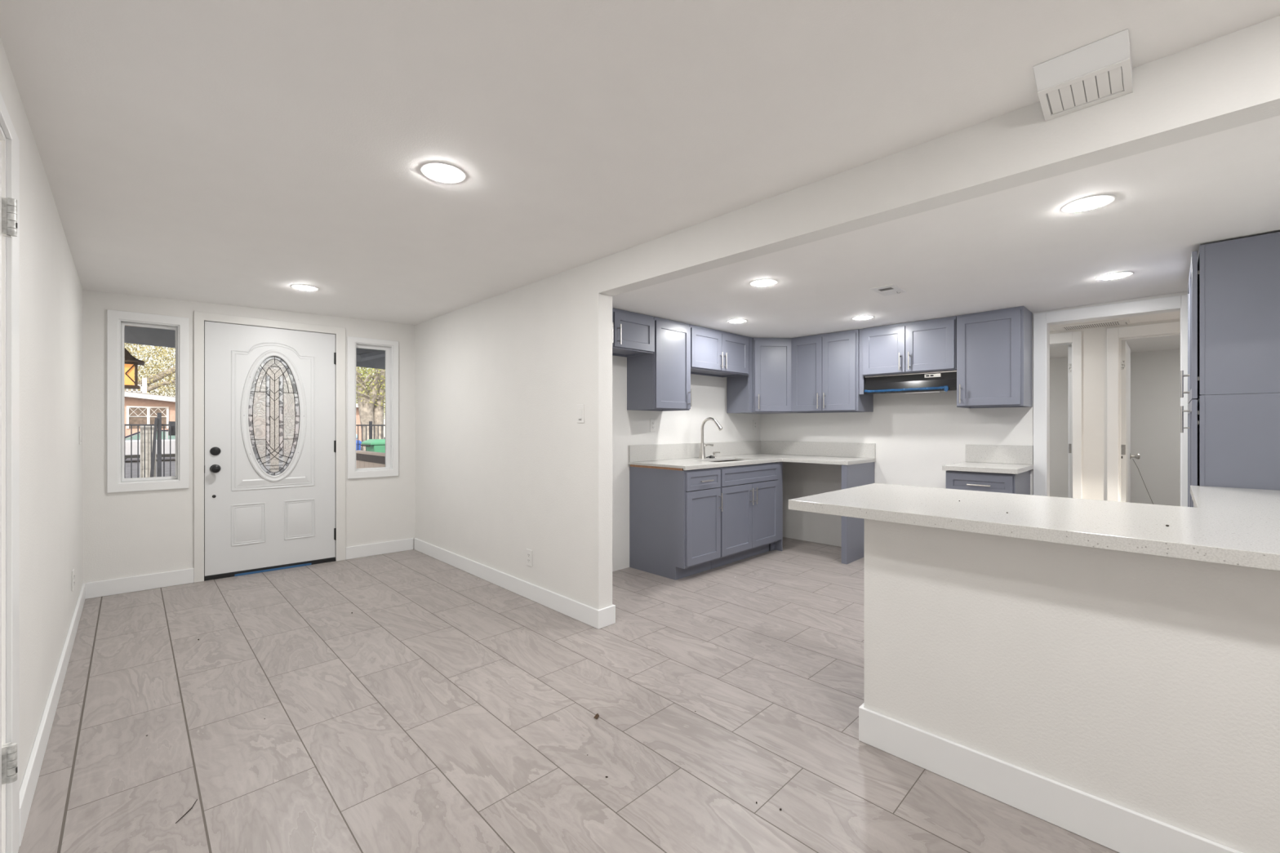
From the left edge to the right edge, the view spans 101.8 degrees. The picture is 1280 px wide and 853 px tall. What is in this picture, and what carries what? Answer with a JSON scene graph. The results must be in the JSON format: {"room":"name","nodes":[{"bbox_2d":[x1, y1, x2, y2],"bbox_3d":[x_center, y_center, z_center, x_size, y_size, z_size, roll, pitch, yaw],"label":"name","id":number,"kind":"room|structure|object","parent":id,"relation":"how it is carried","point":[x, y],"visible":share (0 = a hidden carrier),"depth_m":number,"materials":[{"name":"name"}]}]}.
{"room":"entryway and kitchen","nodes":[
{"label":"entryway and kitchen","id":0,"kind":"room"},
{"bbox_2d":[0,37,82,788],"bbox_3d":[-0.823,0.030,0.411,0.120,2.360,9.240,0,0,-44],"label":"wall","id":1,"kind":"structure","parent":0,"point":[51,289],"depth_m":1.99,"materials":[{"name":"white paint"}]},
{"bbox_2d":[0,92,19,852],"bbox_3d":[-1.438,0.194,1.056,0.144,2.032,1.102,0,0,-44],"label":"door","id":2,"kind":"structure","parent":1,"relation":"in","point":[9,140],"depth_m":1.40,"materials":[{"name":"white paint"}]},
{"bbox_2d":[19,583,85,846],"bbox_3d":[-2.842,1.154,2.567,0.014,0.112,3.014,0,0,-44],"label":"baseboard","id":3,"kind":"structure","parent":1,"relation":"attached to","point":[27,790],"depth_m":1.95,"materials":[{"name":"white paint"}]},
{"bbox_2d":[71,568,74,591],"bbox_3d":[-3.262,0.883,2.992,0.009,0.116,0.071,0,0,-44],"label":"wall outlet","id":4,"kind":"object","parent":1,"relation":"attached to","point":[73,571],"visible":1,"depth_m":2.97,"materials":[{"name":"white plastic"}]},
{"bbox_2d":[82,289,414,583],"bbox_3d":[-2.947,0.080,4.582,3.000,2.460,0.140,0,0,-42],"label":"wall","id":5,"kind":"structure","parent":0,"point":[129,534],"depth_m":3.93,"materials":[{"name":"white paint"}]},
{"bbox_2d":[84,568,194,599],"bbox_3d":[-3.676,1.154,3.833,0.586,0.112,0.014,0,0,-42],"label":"baseboard","id":6,"kind":"structure","parent":5,"relation":"attached to","point":[151,581],"depth_m":3.82,"materials":[{"name":"white paint"}]},
{"bbox_2d":[106,309,188,493],"bbox_3d":[-3.689,-0.180,3.912,0.441,1.311,0.154,0,0,-42],"label":"window","id":7,"kind":"structure","parent":5,"relation":"in","point":[117,320],"depth_m":3.81,"materials":[{"name":"white paint"}]},
{"bbox_2d":[194,311,346,582],"bbox_3d":[-3.093,0.158,4.405,1.045,2.104,0.211,0,0,-42],"label":"door","id":8,"kind":"structure","parent":5,"relation":"in","point":[270,395],"depth_m":4.34,"materials":[{"name":"white paint"}]},
{"bbox_2d":[347,336,398,479],"bbox_3d":[-2.543,-0.172,4.928,0.437,1.299,0.154,0,0,-42],"label":"window","id":9,"kind":"structure","parent":5,"relation":"in","point":[390,347],"depth_m":4.96,"materials":[{"name":"white paint"}]},
{"bbox_2d":[346,537,413,559],"bbox_3d":[-2.453,1.154,4.917,0.591,0.112,0.014,0,0,-42],"label":"baseboard","id":10,"kind":"structure","parent":5,"relation":"attached to","point":[383,548],"depth_m":4.90,"materials":[{"name":"white paint"}]},
{"bbox_2d":[17,537,1118,852],"bbox_3d":[2.830,1.270,3.978,10.390,0.120,9.220,0,0,-44],"label":"floor","id":11,"kind":"structure","parent":0,"point":[453,709],"depth_m":2.10,"materials":[{"name":"grey tile"}]},
{"bbox_2d":[175,799,197,823],"bbox_3d":[-1.419,1.207,1.634,0.011,0.004,0.104,0,0,-12],"label":"twig","id":12,"kind":"object","parent":11,"relation":"on","point":[197,799],"visible":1,"depth_m":1.62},
{"bbox_2d":[629,464,722,580],"bbox_3d":[0.306,0.768,4.384,0.450,0.884,0.673,0,0,-44],"label":"base cabinet","id":13,"kind":"object","parent":11,"relation":"on","point":[675,513],"visible":0.93,"depth_m":4.21,"materials":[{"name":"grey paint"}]},
{"bbox_2d":[709,459,778,568],"bbox_3d":[0.795,0.768,4.864,0.912,0.884,0.673,0,0,-44],"label":"base cabinet","id":14,"kind":"object","parent":11,"relation":"on","point":[749,515],"visible":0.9,"depth_m":4.61,"materials":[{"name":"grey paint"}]},
{"bbox_2d":[628,440,875,470],"bbox_3d":[1.079,0.250,4.718,2.051,0.176,1.280,0,0,-44],"label":"countertop","id":15,"kind":"structure","parent":14,"relation":"on","point":[685,456],"depth_m":5.03,"materials":[{"name":"white stone"}]},
{"bbox_2d":[698,417,723,458],"bbox_3d":[0.677,0.110,4.888,0.106,0.390,0.269,0,0,-44],"label":"kitchen faucet","id":16,"kind":"object","parent":15,"relation":"on","point":[702,452],"visible":1,"depth_m":4.92,"materials":[{"name":"silver metal"}]},
{"bbox_2d":[710,459,760,487],"bbox_3d":[0.799,0.424,4.763,0.654,0.197,0.299,0,0,-44],"label":"sink","id":17,"kind":"object","parent":15,"relation":"in","point":[731,460],"visible":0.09,"depth_m":4.86,"materials":[{"name":"silver metal"}]},
{"bbox_2d":[768,462,782,551],"bbox_3d":[1.143,0.776,5.234,0.097,0.868,0.604,0,0,-44],"label":"cabinet filler","id":18,"kind":"object","parent":11,"relation":"on","point":[778,545],"visible":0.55,"depth_m":5.04,"materials":[{"name":"blue paint"}]},
{"bbox_2d":[841,462,874,564],"bbox_3d":[2.015,0.768,4.789,0.610,0.884,0.050,0,0,-44],"label":"end panel","id":19,"kind":"object","parent":11,"relation":"on","point":[858,474],"visible":0.69,"depth_m":4.67,"materials":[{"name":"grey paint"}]},
{"bbox_2d":[946,470,1030,494],"bbox_3d":[2.716,0.777,4.061,0.633,0.866,0.443,0,0,-44],"label":"base cabinet","id":20,"kind":"object","parent":11,"relation":"on","point":[1020,483],"visible":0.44,"depth_m":3.86,"materials":[{"name":"blue paint"}]},
{"bbox_2d":[942,444,1033,474],"bbox_3d":[2.723,0.245,4.063,0.621,0.186,0.478,0,0,-44],"label":"countertop","id":21,"kind":"structure","parent":20,"relation":"on","point":[997,459],"depth_m":4.17,"materials":[{"name":"white stone"}]},
{"bbox_2d":[1180,231,1279,506],"bbox_3d":[3.305,0.154,2.708,0.918,2.112,0.678,0,0,-44],"label":"pantry cabinet","id":22,"kind":"object","parent":11,"relation":"on","point":[1233,375],"visible":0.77,"depth_m":2.50,"materials":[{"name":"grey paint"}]},
{"bbox_2d":[0,0,1279,324],"bbox_3d":[0.035,-1.054,1.239,2.305,0.191,9.020,0,0,-44],"label":"ceiling","id":23,"kind":"structure","parent":0,"point":[237,153],"depth_m":1.67,"materials":[{"name":"white paint"}]},
{"bbox_2d":[290,284,319,291],"bbox_3d":[-2.390,-0.987,3.710,0.176,0.008,0.176,0,0,-44],"label":"recessed light","id":24,"kind":"object","parent":23,"relation":"in","point":[304,287],"visible":1,"depth_m":3.68,"materials":[{"name":"white plastic"}]},
{"bbox_2d":[419,161,466,183],"bbox_3d":[-0.778,-1.000,2.058,0.176,0.008,0.176,0,0,-44],"label":"recessed light","id":25,"kind":"object","parent":23,"relation":"in","point":[442,172],"visible":1,"depth_m":2.04,"materials":[{"name":"white plastic"}]},
{"bbox_2d":[612,355,759,571],"bbox_3d":[0.299,0.030,4.935,3.105,2.360,0.120,0,0,-44],"label":"wall","id":26,"kind":"structure","parent":0,"point":[629,427],"depth_m":4.68,"materials":[{"name":"white paint"}]},
{"bbox_2d":[612,307,654,357],"bbox_3d":[-0.304,-0.742,3.992,0.902,0.299,0.379,0,0,-44],"label":"upper cabinet","id":27,"kind":"object","parent":26,"relation":"attached to","point":[633,333],"visible":0.48,"depth_m":4.05,"materials":[{"name":"blue paint"}]},
{"bbox_2d":[649,418,655,431],"bbox_3d":[0.116,-0.010,4.665,0.071,0.116,0.009,0,0,-44],"label":"wall outlet","id":28,"kind":"object","parent":26,"relation":"attached to","point":[652,421],"visible":1,"depth_m":4.66,"materials":[{"name":"white plastic"}]},
{"bbox_2d":[626,316,692,411],"bbox_3d":[0.180,-0.516,4.466,0.444,0.750,0.379,0,0,-44],"label":"upper cabinet","id":29,"kind":"object","parent":26,"relation":"attached to","point":[660,380],"visible":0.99,"depth_m":4.34,"materials":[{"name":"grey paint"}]},
{"bbox_2d":[689,324,749,377],"bbox_3d":[0.667,-0.701,4.944,0.912,0.381,0.379,0,0,-44],"label":"upper cabinet","id":30,"kind":"object","parent":26,"relation":"attached to","point":[713,353],"visible":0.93,"depth_m":4.81,"materials":[{"name":"blue paint"}]},
{"bbox_2d":[753,419,756,430],"bbox_3d":[1.288,-0.016,5.814,0.071,0.116,0.009,0,0,-44],"label":"wall outlet","id":31,"kind":"object","parent":26,"relation":"attached to","point":[754,420],"visible":1,"depth_m":5.81,"materials":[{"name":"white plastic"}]},
{"bbox_2d":[726,337,795,413],"bbox_3d":[1.322,-0.516,5.433,0.702,0.750,0.598,0,0,-44],"label":"upper cabinet","id":32,"kind":"object","parent":26,"relation":"attached to","point":[766,389],"visible":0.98,"depth_m":5.21,"materials":[{"name":"blue paint"}]},
{"bbox_2d":[414,15,1279,852],"bbox_3d":[0.906,0.060,2.026,0.120,2.300,8.825,0,0,-44],"label":"wall","id":33,"kind":"structure","parent":0,"point":[505,466],"depth_m":1.73,"materials":[{"name":"white paint"}]},
{"bbox_2d":[413,537,615,629],"bbox_3d":[-1.185,1.154,4.153,0.138,0.112,2.819,0,0,-44],"label":"baseboard","id":34,"kind":"structure","parent":33,"relation":"attached to","point":[604,617],"depth_m":3.66,"materials":[{"name":"white paint"}]},
{"bbox_2d":[526,548,532,566],"bbox_3d":[-0.779,0.923,3.654,0.009,0.116,0.071,0,0,-44],"label":"wall outlet","id":35,"kind":"object","parent":33,"relation":"attached to","point":[529,553],"visible":1,"depth_m":3.65,"materials":[{"name":"white plastic"}]},
{"bbox_2d":[577,404,584,422],"bbox_3d":[-0.372,-0.080,3.237,0.009,0.116,0.071,0,0,-44],"label":"light switch","id":36,"kind":"object","parent":33,"relation":"attached to","point":[580,407],"visible":1,"depth_m":3.23,"materials":[{"name":"white plastic"}]},
{"bbox_2d":[788,483,1279,571],"bbox_3d":[1.904,0.315,2.118,1.899,0.039,1.797,0,0,-44],"label":"countertop","id":37,"kind":"structure","parent":33,"relation":"on","point":[1228,526],"depth_m":1.72,"materials":[{"name":"white stone"}]},
{"bbox_2d":[858,702,1242,852],"bbox_3d":[1.431,1.145,1.487,0.124,0.130,1.560,0,0,-44],"label":"baseboard","id":38,"kind":"structure","parent":33,"relation":"attached to","point":[1118,828],"depth_m":1.61,"materials":[{"name":"white paint"}]},
{"bbox_2d":[1032,28,1132,120],"bbox_3d":[1.237,-0.970,1.452,0.210,0.067,0.194,0,0,-44],"label":"air vent","id":39,"kind":"object","parent":33,"relation":"in","point":[1100,71],"visible":1,"depth_m":1.44,"materials":[{"name":"white paint"}]},
{"bbox_2d":[612,115,1279,358],"bbox_3d":[4.046,-1.022,4.512,7.905,0.257,5.980,0,0,-44],"label":"ceiling","id":40,"kind":"structure","parent":0,"point":[1015,246],"depth_m":2.72,"materials":[{"name":"white paint"}]},
{"bbox_2d":[726,319,747,323],"bbox_3d":[0.820,-0.889,4.395,0.176,0.008,0.176,0,0,-44],"label":"recessed light","id":41,"kind":"object","parent":40,"relation":"in","point":[731,321],"visible":1,"depth_m":4.37,"materials":[{"name":"white plastic"}]},
{"bbox_2d":[749,279,777,286],"bbox_3d":[0.768,-0.889,3.231,0.176,0.008,0.176,0,0,-44],"label":"recessed light","id":42,"kind":"object","parent":40,"relation":"in","point":[760,282],"visible":1,"depth_m":3.21,"materials":[{"name":"white plastic"}]},
{"bbox_2d":[851,315,874,319],"bbox_3d":[1.828,-0.889,4.263,0.176,0.008,0.176,0,0,-44],"label":"recessed light","id":43,"kind":"object","parent":40,"relation":"in","point":[864,317],"visible":1,"depth_m":4.24,"materials":[{"name":"white plastic"}]},
{"bbox_2d":[869,284,906,295],"bbox_3d":[1.623,-0.883,3.394,0.250,0.020,0.144,0,0,-44],"label":"ceiling vent","id":44,"kind":"object","parent":40,"relation":"in","point":[891,289],"visible":1,"depth_m":3.38,"materials":[{"name":"white plastic"}]},
{"bbox_2d":[1060,194,1116,213],"bbox_3d":[1.827,-0.905,2.122,0.176,0.008,0.176,0,0,-44],"label":"recessed light","id":45,"kind":"object","parent":40,"relation":"in","point":[1091,202],"visible":1,"depth_m":2.11,"materials":[{"name":"white plastic"}]},
{"bbox_2d":[1051,318,1130,331],"bbox_3d":[4.026,-0.896,4.646,0.315,0.024,0.510,0,0,-44],"label":"ceiling vent","id":46,"kind":"object","parent":40,"relation":"in","point":[1125,321],"visible":1,"depth_m":4.62,"materials":[{"name":"white plastic"}]},
{"bbox_2d":[1095,271,1133,279],"bbox_3d":[2.862,-0.905,3.137,0.176,0.008,0.176,0,0,-44],"label":"recessed light","id":47,"kind":"object","parent":40,"relation":"in","point":[1120,274],"visible":1,"depth_m":3.12,"materials":[{"name":"white plastic"}]},
{"bbox_2d":[760,291,1187,546],"bbox_3d":[2.840,0.030,4.474,0.120,2.360,4.095,0,0,-44],"label":"wall","id":48,"kind":"structure","parent":0,"point":[914,435],"depth_m":4.84,"materials":[{"name":"white paint"}]},
{"bbox_2d":[791,328,873,413],"bbox_3d":[1.865,-0.516,5.096,0.400,0.750,0.669,0,0,-44],"label":"upper cabinet","id":49,"kind":"object","parent":48,"relation":"attached to","point":[824,367],"visible":0.98,"depth_m":4.95,"materials":[{"name":"blue paint"}]},
{"bbox_2d":[862,315,956,376],"bbox_3d":[2.392,-0.675,4.558,0.400,0.434,0.747,0,0,-44],"label":"upper cabinet","id":50,"kind":"object","parent":48,"relation":"attached to","point":[930,345],"visible":0.98,"depth_m":4.42,"materials":[{"name":"blue paint"}]},
{"bbox_2d":[858,328,864,394],"bbox_3d":[2.030,-0.593,4.757,0.019,0.596,0.040,0,0,-44],"label":"filler panel","id":51,"kind":"object","parent":50,"relation":"attached to","point":[861,379],"visible":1,"depth_m":4.75,"materials":[{"name":"blue paint"}]},
{"bbox_2d":[863,370,956,394],"bbox_3d":[2.413,-0.368,4.578,0.339,0.176,0.744,0,0,-44],"label":"range hood","id":52,"kind":"object","parent":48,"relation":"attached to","point":[936,381],"visible":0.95,"depth_m":4.45,"materials":[{"name":"black metal"}]},
{"bbox_2d":[956,306,1031,408],"bbox_3d":[2.809,-0.528,4.132,0.400,0.747,0.439,0,0,-44],"label":"upper cabinet","id":53,"kind":"object","parent":48,"relation":"attached to","point":[994,347],"visible":0.99,"depth_m":4.01,"materials":[{"name":"blue paint"}]},
{"bbox_2d":[965,444,1033,464],"bbox_3d":[2.941,0.227,4.269,0.020,0.150,0.463,0,0,-44],"label":"backsplash","id":54,"kind":"structure","parent":48,"relation":"attached to","point":[999,454],"depth_m":4.25,"materials":[{"name":"white stone"}]},
{"bbox_2d":[1033,294,1187,506],"bbox_3d":[3.459,0.160,3.833,0.134,2.100,0.882,0,0,-44],"label":"trim","id":55,"kind":"structure","parent":48,"relation":"attached to","point":[1042,322],"depth_m":3.97,"materials":[{"name":"white paint"}]},
{"bbox_2d":[1049,348,1180,506],"bbox_3d":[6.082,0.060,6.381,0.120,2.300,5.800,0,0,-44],"label":"door","id":56,"kind":"structure","parent":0,"point":[1155,375],"depth_m":6.26,"materials":[{"name":"white paint"}]},
{"bbox_2d":[1049,318,1180,500],"bbox_3d":[4.332,0.060,4.666,0.120,2.300,5.800,0,0,-44],"label":"wall","id":57,"kind":"structure","parent":0,"point":[1094,340],"depth_m":4.76,"materials":[{"name":"white paint"}]},
{"bbox_2d":[1106,320,1180,502],"bbox_3d":[4.868,0.163,4.659,0.904,2.095,0.960,0,0,-44],"label":"door frame","id":58,"kind":"structure","parent":57,"relation":"in","point":[1119,455],"depth_m":4.67,"materials":[{"name":"white paint"}]},
{"bbox_2d":[1132,458,1153,504],"bbox_3d":[5.029,0.762,5.092,0.308,0.887,0.007,0,0,28],"label":"cord","id":59,"kind":"object","parent":58,"relation":"hanging from","point":[1132,459],"visible":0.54,"depth_m":5.12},
{"bbox_3d":[5.060,0.151,5.673,2.330,2.118,0.100,0,0,-44],"label":"wall","id":60,"kind":"structure","parent":0,"visible":0},
{"bbox_2d":[1049,330,1081,498],"bbox_3d":[4.086,0.163,5.457,0.904,2.095,0.926,0,0,-44],"label":"door frame","id":61,"kind":"structure","parent":60,"relation":"in","point":[1074,338],"depth_m":4.85,"materials":[{"name":"white paint"}]},
{"label":"outside","id":62,"kind":"structure","parent":0,"visible":0},
{"bbox_3d":[-29.431,1.610,44.316,80.000,0.500,35.500,0,0,-44],"label":"ground","id":63,"kind":"structure","parent":62,"visible":0},
{"bbox_2d":[124,342,175,396],"bbox_3d":[-34.639,-3.651,37.475,13.109,10.153,7.217,0,0,-44],"label":"tree","id":64,"kind":"object","parent":63,"relation":"on","point":[169,372],"visible":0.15,"depth_m":36.18,"materials":[{"name":"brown plant"}]},
{"bbox_2d":[124,377,361,446],"bbox_3d":[-28.218,-0.615,31.363,20.800,3.950,9.700,0,0,-44],"label":"house","id":65,"kind":"structure","parent":63,"relation":"on","point":[141,407],"depth_m":27.53,"materials":[{"name":"paint"}]},
{"bbox_2d":[355,366,385,418],"bbox_3d":[-25.010,-3.105,46.209,10.998,8.956,6.053,0,0,-44],"label":"tree","id":66,"kind":"object","parent":63,"relation":"on","point":[357,366],"visible":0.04,"depth_m":46.38,"materials":[{"name":"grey plant"}]},
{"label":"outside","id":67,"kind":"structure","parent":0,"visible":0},
{"bbox_3d":[-0.719,1.510,15.020,60.000,0.300,11.540,0,0,-44],"label":"ground","id":68,"kind":"structure","parent":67,"visible":0},
{"bbox_2d":[140,426,155,477],"bbox_3d":[-11.171,0.672,11.805,0.260,1.375,0.260,0,0,-44],"label":"pillar","id":69,"kind":"structure","parent":68,"relation":"on","point":[147,428],"depth_m":11.69,"materials":[{"name":"concrete"}]},
{"bbox_2d":[150,417,157,477],"bbox_3d":[-10.820,0.585,11.554,0.140,1.550,0.050,0,0,-44],"label":"leaning post","id":70,"kind":"object","parent":68,"relation":"on","point":[153,459],"visible":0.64,"depth_m":11.54,"materials":[{"name":"metal"}]},
{"bbox_2d":[156,413,161,476],"bbox_3d":[-10.797,0.525,11.674,0.070,1.670,0.070,0,0,-44],"label":"gate post","id":71,"kind":"object","parent":68,"relation":"on","point":[158,415],"visible":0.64,"depth_m":11.65,"materials":[{"name":"metal"}]},
{"bbox_2d":[168,421,175,435],"bbox_3d":[-10.957,0.620,12.294,0.280,1.480,0.300,0,0,-44],"label":"mailbox","id":72,"kind":"object","parent":68,"relation":"on","point":[172,428],"visible":0.18,"depth_m":12.13,"materials":[{"name":"metal"}]},
{"bbox_2d":[124,325,385,369],"bbox_3d":[-4.493,0.020,5.013,6.600,2.680,2.450,0,0,-44],"label":"porch","id":73,"kind":"object","parent":68,"relation":"on","point":[370,358],"visible":0.1,"depth_m":5.59,"materials":[{"name":"grey paint"}]},
{"bbox_2d":[124,348,144,389],"bbox_3d":[-4.587,-0.805,4.606,0.283,0.929,0.283,0,0,-44],"label":"hanging lantern","id":74,"kind":"object","parent":73,"relation":"hanging from","point":[131,363],"visible":0.43,"depth_m":4.59,"materials":[{"name":"orange"}]},
{"bbox_2d":[355,450,385,468],"bbox_3d":[-3.058,0.775,6.181,0.115,0.910,2.150,0,0,-44],"label":"wall","id":75,"kind":"structure","parent":73,"relation":"on","point":[364,459],"depth_m":6.38,"materials":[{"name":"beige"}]},
{"bbox_2d":[124,421,385,478],"bbox_3d":[-9.414,0.605,13.177,11.000,1.510,0.070,0,0,-44],"label":"iron fence","id":76,"kind":"object","parent":68,"relation":"on","point":[370,424],"visible":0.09,"depth_m":11.65,"materials":[{"name":"black metal"}]},
{"bbox_2d":[360,439,385,453],"bbox_3d":[-6.078,0.820,12.246,0.758,1.040,0.680,0,0,-44],"label":"wheelie bin","id":77,"kind":"object","parent":68,"relation":"on","point":[371,445],"visible":0.26,"depth_m":11.94,"materials":[{"name":"green plastic"}]},
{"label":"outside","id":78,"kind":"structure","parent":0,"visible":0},
{"bbox_2d":[124,457,175,478],"bbox_3d":[-10.882,1.660,25.390,80.000,0.400,17.500,0,0,-44],"label":"street","id":79,"kind":"structure","parent":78,"point":[127,462],"depth_m":18.59,"materials":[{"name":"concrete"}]},
{"bbox_2d":[124,429,175,460],"bbox_3d":[-20.450,0.800,22.243,4.511,1.329,1.700,0,0,-44],"label":"parked car","id":80,"kind":"object","parent":79,"relation":"on","point":[127,438],"visible":0.1,"depth_m":21.23,"materials":[{"name":"silver metal"}]},
{"bbox_2d":[355,440,361,450],"bbox_3d":[-8.933,0.940,15.888,0.665,1.040,0.587,0,0,-44],"label":"wheelie bin","id":81,"kind":"object","parent":79,"relation":"on","point":[359,441],"visible":0.09,"depth_m":15.87,"materials":[{"name":"blue plastic"}]},
{"bbox_2d":[355,366,385,450],"bbox_3d":[-10.622,-1.186,20.651,5.044,5.346,3.458,0,0,-28],"label":"street tree","id":82,"kind":"object","parent":79,"relation":"on","point":[371,402],"visible":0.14,"depth_m":20.21,"materials":[{"name":"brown plant"}]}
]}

